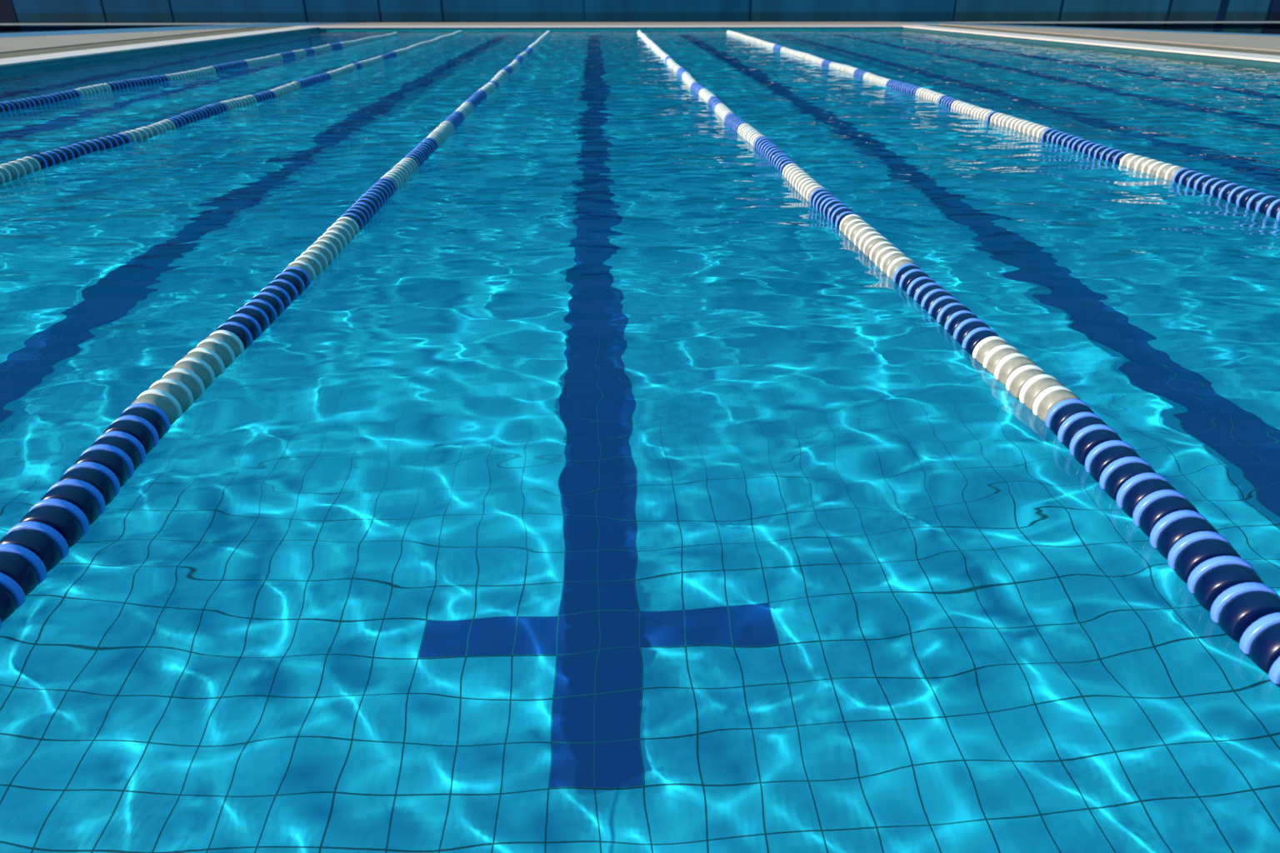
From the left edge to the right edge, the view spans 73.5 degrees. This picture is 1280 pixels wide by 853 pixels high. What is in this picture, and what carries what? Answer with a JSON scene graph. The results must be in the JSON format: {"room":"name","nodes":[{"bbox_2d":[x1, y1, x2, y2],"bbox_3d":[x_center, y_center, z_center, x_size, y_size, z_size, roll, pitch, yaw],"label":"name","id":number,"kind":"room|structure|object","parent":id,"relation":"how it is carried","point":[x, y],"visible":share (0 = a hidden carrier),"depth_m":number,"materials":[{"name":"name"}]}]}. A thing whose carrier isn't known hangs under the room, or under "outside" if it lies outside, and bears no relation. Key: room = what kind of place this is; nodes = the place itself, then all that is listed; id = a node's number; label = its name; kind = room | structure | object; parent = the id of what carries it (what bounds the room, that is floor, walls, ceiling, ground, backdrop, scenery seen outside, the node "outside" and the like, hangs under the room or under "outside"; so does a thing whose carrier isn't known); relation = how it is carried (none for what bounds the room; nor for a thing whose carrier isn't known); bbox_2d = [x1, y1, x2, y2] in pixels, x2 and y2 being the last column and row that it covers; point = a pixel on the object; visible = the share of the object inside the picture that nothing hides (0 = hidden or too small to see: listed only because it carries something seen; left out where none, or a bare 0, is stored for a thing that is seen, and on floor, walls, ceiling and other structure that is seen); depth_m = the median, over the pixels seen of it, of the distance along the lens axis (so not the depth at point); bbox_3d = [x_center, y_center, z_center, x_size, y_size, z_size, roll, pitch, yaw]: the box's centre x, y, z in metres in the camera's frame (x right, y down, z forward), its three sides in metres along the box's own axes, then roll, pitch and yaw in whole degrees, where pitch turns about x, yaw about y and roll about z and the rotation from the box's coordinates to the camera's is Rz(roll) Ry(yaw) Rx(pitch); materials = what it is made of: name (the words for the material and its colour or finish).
{"room":"swimming pool","nodes":[
{"label":"swimming pool","id":0,"kind":"room"},
{"bbox_2d":[0,27,252,53],"bbox_3d":[-15.879,-4.231,10.503,11.402,0.120,30.044,-1,27,-2],"label":"deck","id":1,"kind":"object","parent":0,"point":[17,43],"visible":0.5,"depth_m":18.48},
{"bbox_2d":[0,22,361,37],"bbox_3d":[-16.081,-7.926,17.759,2.300,0.121,26.502,14,30,25],"label":"strip","id":2,"kind":"object","parent":1,"relation":"on","point":[279,24],"visible":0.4,"depth_m":22.73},
{"bbox_2d":[0,25,296,59],"bbox_3d":[-10.167,-5.169,12.283,0.859,0.056,28.529,0,27,-1],"label":"band","id":3,"kind":"object","parent":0,"point":[23,53],"visible":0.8,"depth_m":16.83,"materials":[{"name":"white tile"}]},
{"bbox_2d":[0,28,318,73],"bbox_3d":[-9.165,-4.381,12.362,0.300,1.480,27.779,0,27,-1],"label":"wall","id":4,"kind":"structure","parent":0,"point":[84,59],"depth_m":15.34,"materials":[{"name":"tile"}]},
{"bbox_2d":[0,26,318,67],"bbox_3d":[-9.359,-5.042,11.998,0.750,0.030,27.825,0,27,-1],"label":"pool coping","id":5,"kind":"object","parent":4,"relation":"on","point":[80,53],"visible":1,"depth_m":15.58},
{"bbox_2d":[317,26,903,31],"bbox_3d":[-0.741,-10.934,25.232,17.504,1.480,0.300,-1,27,-2],"label":"wall","id":6,"kind":"structure","parent":0,"point":[882,27],"depth_m":24.76,"materials":[{"name":"tile"}]},
{"bbox_2d":[296,25,924,28],"bbox_3d":[-0.750,-11.696,25.062,18.344,0.032,0.750,-1,27,-2],"label":"pool coping","id":7,"kind":"object","parent":6,"relation":"on","point":[605,26],"visible":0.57,"depth_m":24.80},
{"bbox_2d":[300,21,929,25],"bbox_3d":[-0.979,-12.497,26.737,19.500,0.119,2.980,-1,27,-2],"label":"deck","id":8,"kind":"object","parent":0,"point":[657,22],"visible":0.29,"depth_m":26.72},
{"bbox_2d":[0,30,1279,852],"bbox_3d":[0.675,-5.180,12.481,20.400,0.041,27.750,-1,27,-2],"label":"water","id":9,"kind":"object","parent":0,"point":[600,492],"visible":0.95,"depth_m":2.15,"materials":[{"name":"blue liquid"}]},
{"bbox_2d":[0,30,411,112],"bbox_3d":[-6.167,-5.028,12.139,0.312,0.135,27.659,0,27,-1],"label":"lane rope","id":10,"kind":"object","parent":9,"relation":"on","point":[61,96],"visible":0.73,"depth_m":10.83,"materials":[{"name":"blue plastic"}]},
{"bbox_2d":[0,30,469,184],"bbox_3d":[-4.227,-5.069,12.219,0.239,0.137,27.650,-1,27,-2],"label":"lane rope","id":11,"kind":"object","parent":9,"relation":"on","point":[17,169],"visible":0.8,"depth_m":7.12,"materials":[{"name":"blue plastic"}]},
{"bbox_2d":[0,30,550,628],"bbox_3d":[-1.876,-5.120,12.319,0.188,0.136,27.650,-1,27,-3],"label":"lane rope","id":12,"kind":"object","parent":9,"relation":"on","point":[43,537],"visible":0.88,"depth_m":2.27,"materials":[{"name":"blue plastic"}]},
{"bbox_2d":[637,30,1279,686],"bbox_3d":[0.577,-5.173,12.423,0.197,0.136,27.650,-1,27,-2],"label":"lane rope","id":13,"kind":"object","parent":9,"relation":"on","point":[1222,582],"visible":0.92,"depth_m":2.10,"materials":[{"name":"blue plastic"}]},
{"bbox_2d":[720,30,1279,220],"bbox_3d":[2.953,-5.224,12.524,0.173,0.134,27.650,-1,27,-2],"label":"lane rope","id":14,"kind":"object","parent":9,"relation":"on","point":[1241,196],"visible":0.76,"depth_m":6.12,"materials":[{"name":"blue plastic"}]},
{"bbox_2d":[902,27,1279,67],"bbox_3d":[9.766,-4.790,13.165,0.299,1.480,27.889,-4,27,-7],"label":"wall","id":15,"kind":"structure","parent":0,"point":[1221,59],"depth_m":16.23,"materials":[{"name":"tile"}]},
{"bbox_2d":[902,25,1279,62],"bbox_3d":[9.963,-5.460,12.818,0.747,0.030,27.960,-4,27,-7],"label":"pool coping","id":16,"kind":"object","parent":15,"relation":"on","point":[1145,47],"visible":1,"depth_m":16.50},
{"bbox_2d":[924,25,1279,55],"bbox_3d":[10.719,-5.620,13.170,0.856,0.056,28.672,-4,27,-7],"label":"band","id":17,"kind":"object","parent":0,"point":[1177,45],"visible":0.4,"depth_m":17.65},
{"bbox_2d":[939,24,1279,51],"bbox_3d":[15.807,-5.372,12.743,8.651,0.120,32.727,-4,27,-7],"label":"deck","id":18,"kind":"object","parent":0,"point":[1243,42],"visible":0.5,"depth_m":19.13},
{"bbox_2d":[891,21,1279,36],"bbox_3d":[14.684,-9.040,19.946,1.000,0.121,23.012,-16,31,-29],"label":"strip","id":19,"kind":"object","parent":18,"relation":"on","point":[922,22],"visible":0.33,"depth_m":23.22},
{"bbox_3d":[-0.976,-6.529,19.092,120.000,0.400,80.000,-1,27,-2],"label":"ground","id":20,"kind":"structure","parent":0,"visible":0},
{"bbox_2d":[0,0,19,33],"bbox_3d":[-22.627,-13.966,26.534,5.660,6.100,0.050,-1,27,-2],"label":"fence panel","id":21,"kind":"object","parent":20,"relation":"on","point":[7,15],"depth_m":27.17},
{"bbox_2d":[10,0,20,32],"bbox_3d":[-19.781,-14.053,26.652,0.024,6.150,0.092,-1,27,-2],"label":"fence post","id":22,"kind":"object","parent":20,"relation":"on","point":[10,0],"depth_m":27.14,"materials":[{"name":"blue"}]},
{"bbox_2d":[0,22,278,24],"bbox_3d":[-21.273,-12.722,27.111,20.400,0.050,0.060,-1,27,-2],"label":"fence rail","id":23,"kind":"object","parent":22,"relation":"attached to","point":[258,22],"visible":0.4,"depth_m":27.30,"materials":[{"name":"silver metal"}]},
{"bbox_2d":[11,0,106,32],"bbox_3d":[-18.407,-14.057,26.713,2.710,6.100,0.050,-1,27,-2],"label":"fence panel","id":24,"kind":"object","parent":20,"relation":"on","point":[26,11],"depth_m":27.19,"materials":[{"name":"blue glass"}]},
{"bbox_2d":[100,0,108,29],"bbox_3d":[-17.034,-14.113,26.768,0.024,6.150,0.092,-1,27,-2],"label":"fence post","id":25,"kind":"object","parent":20,"relation":"on","point":[100,0],"depth_m":27.24,"materials":[{"name":"blue"}]},
{"bbox_2d":[100,0,173,29],"bbox_3d":[-15.985,-14.109,26.816,2.060,6.100,0.050,-1,27,-2],"label":"fence panel","id":26,"kind":"object","parent":20,"relation":"on","point":[115,11],"depth_m":27.27,"materials":[{"name":"blue glass"}]},
{"bbox_2d":[167,0,174,26],"bbox_3d":[-14.936,-14.158,26.858,0.024,6.150,0.092,-1,27,-2],"label":"fence post","id":27,"kind":"object","parent":20,"relation":"on","point":[167,0],"depth_m":27.31,"materials":[{"name":"blue"}]},
{"bbox_2d":[169,0,305,26],"bbox_3d":[-12.838,-14.177,26.950,4.160,6.100,0.050,-1,27,-2],"label":"fence panel","id":28,"kind":"object","parent":20,"relation":"on","point":[182,11],"depth_m":27.39,"materials":[{"name":"blue glass"}]},
{"bbox_2d":[302,0,307,22],"bbox_3d":[-10.741,-14.249,27.036,0.024,6.150,0.092,-1,27,-2],"label":"fence post","id":29,"kind":"object","parent":20,"relation":"on","point":[302,0],"depth_m":27.47,"materials":[{"name":"blue"}]},
{"bbox_2d":[303,0,379,22],"bbox_3d":[-9.567,-14.248,27.089,2.310,6.100,0.050,-1,27,-2],"label":"fence panel","id":30,"kind":"object","parent":20,"relation":"on","point":[317,11],"depth_m":27.53,"materials":[{"name":"blue glass"}]},
{"bbox_2d":[377,0,380,22],"bbox_3d":[-8.394,-14.300,27.135,0.024,6.150,0.092,-1,27,-2],"label":"fence post","id":31,"kind":"object","parent":20,"relation":"on","point":[377,0],"depth_m":27.57,"materials":[{"name":"blue"}]},
{"bbox_2d":[378,0,442,22],"bbox_3d":[-7.394,-14.295,27.181,1.960,6.100,0.050,-1,27,-2],"label":"fence panel","id":32,"kind":"object","parent":20,"relation":"on","point":[391,11],"depth_m":27.62,"materials":[{"name":"blue glass"}]},
{"bbox_2d":[440,0,443,22],"bbox_3d":[-6.396,-14.343,27.220,0.024,6.150,0.092,-1,27,-2],"label":"fence post","id":33,"kind":"object","parent":20,"relation":"on","point":[440,0],"depth_m":27.66,"materials":[{"name":"blue"}]},
{"bbox_2d":[441,0,582,22],"bbox_3d":[-4.123,-14.366,27.320,4.510,6.100,0.050,-1,27,-2],"label":"fence panel","id":34,"kind":"object","parent":20,"relation":"on","point":[453,11],"depth_m":27.76,"materials":[{"name":"blue glass"}]},
{"bbox_2d":[583,0,749,22],"bbox_3d":[0.871,-14.473,27.532,5.410,6.100,0.050,-1,27,-2],"label":"fence panel","id":35,"kind":"object","parent":20,"relation":"on","point":[594,11],"depth_m":27.97,"materials":[{"name":"blue glass"}]},
{"bbox_2d":[748,0,750,21],"bbox_3d":[3.593,-14.559,27.644,0.024,6.150,0.092,-1,27,-2],"label":"fence post","id":36,"kind":"object","parent":20,"relation":"on","point":[750,0],"depth_m":28.07,"materials":[{"name":"blue"}]},
{"bbox_2d":[750,0,954,21],"bbox_3d":[6.989,-14.606,27.791,6.760,6.100,0.050,-1,27,-2],"label":"fence panel","id":37,"kind":"object","parent":20,"relation":"on","point":[760,10],"depth_m":28.22,"materials":[{"name":"blue glass"}]},
{"bbox_2d":[951,0,955,21],"bbox_3d":[10.385,-14.705,27.932,0.024,6.150,0.092,-1,27,-2],"label":"fence post","id":38,"kind":"object","parent":20,"relation":"on","point":[955,0],"depth_m":28.37,"materials":[{"name":"blue"}]},
{"bbox_2d":[952,0,1061,26],"bbox_3d":[12.184,-14.718,28.012,3.560,6.100,0.050,-1,27,-2],"label":"fence panel","id":39,"kind":"object","parent":20,"relation":"on","point":[965,10],"depth_m":28.46,"materials":[{"name":"blue glass"}]},
{"bbox_2d":[1055,0,1063,26],"bbox_3d":[13.981,-14.783,28.085,0.070,6.150,0.092,-1,27,-2],"label":"fence post","id":40,"kind":"object","parent":20,"relation":"on","point":[1062,1],"depth_m":28.54,"materials":[{"name":"blue"}]},
{"bbox_2d":[1058,0,1169,29],"bbox_3d":[15.829,-14.797,28.167,3.660,6.100,0.050,-1,27,-2],"label":"fence panel","id":41,"kind":"object","parent":20,"relation":"on","point":[1072,10],"depth_m":28.64,"materials":[{"name":"blue glass"}]},
{"bbox_2d":[1162,0,1172,30],"bbox_3d":[17.677,-14.863,28.242,0.070,6.150,0.092,-1,27,-2],"label":"fence post","id":42,"kind":"object","parent":20,"relation":"on","point":[1170,2],"depth_m":28.73,"materials":[{"name":"blue"}]},
{"bbox_2d":[1165,0,1220,32],"bbox_3d":[18.601,-14.857,28.284,1.810,6.100,0.050,-1,27,-2],"label":"fence panel","id":43,"kind":"object","parent":20,"relation":"on","point":[1180,10],"depth_m":28.78,"materials":[{"name":"blue glass"}]},
{"bbox_2d":[1212,0,1229,32],"bbox_3d":[19.525,-14.903,28.320,0.260,6.150,0.092,-1,27,-2],"label":"fence post","id":44,"kind":"object","parent":20,"relation":"on","point":[1223,5],"depth_m":28.82,"materials":[{"name":"blue"}]},
{"bbox_2d":[930,21,1279,23],"bbox_3d":[18.682,-13.585,28.807,19.600,0.050,0.060,-1,27,-2],"label":"fence rail","id":45,"kind":"object","parent":44,"relation":"attached to","point":[930,22],"visible":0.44,"depth_m":28.66,"materials":[{"name":"silver metal"}]},
{"bbox_2d":[1220,0,1269,34],"bbox_3d":[20.324,-14.894,28.357,1.560,6.100,0.050,-1,27,-2],"label":"fence panel","id":46,"kind":"object","parent":20,"relation":"on","point":[1237,10],"depth_m":28.87,"materials":[{"name":"blue glass"}]},
{"bbox_2d":[1260,0,1272,34],"bbox_3d":[21.123,-14.938,28.388,0.070,6.150,0.092,-1,27,-2],"label":"fence post","id":47,"kind":"object","parent":20,"relation":"on","point":[1271,1],"depth_m":28.90,"materials":[{"name":"blue"}]},
{"bbox_2d":[1262,0,1279,34],"bbox_3d":[24.794,-14.991,28.547,7.310,6.100,0.050,-1,27,-2],"label":"fence panel","id":48,"kind":"object","parent":20,"relation":"on","point":[1274,12],"depth_m":28.97,"materials":[{"name":"blue glass"}]}
]}

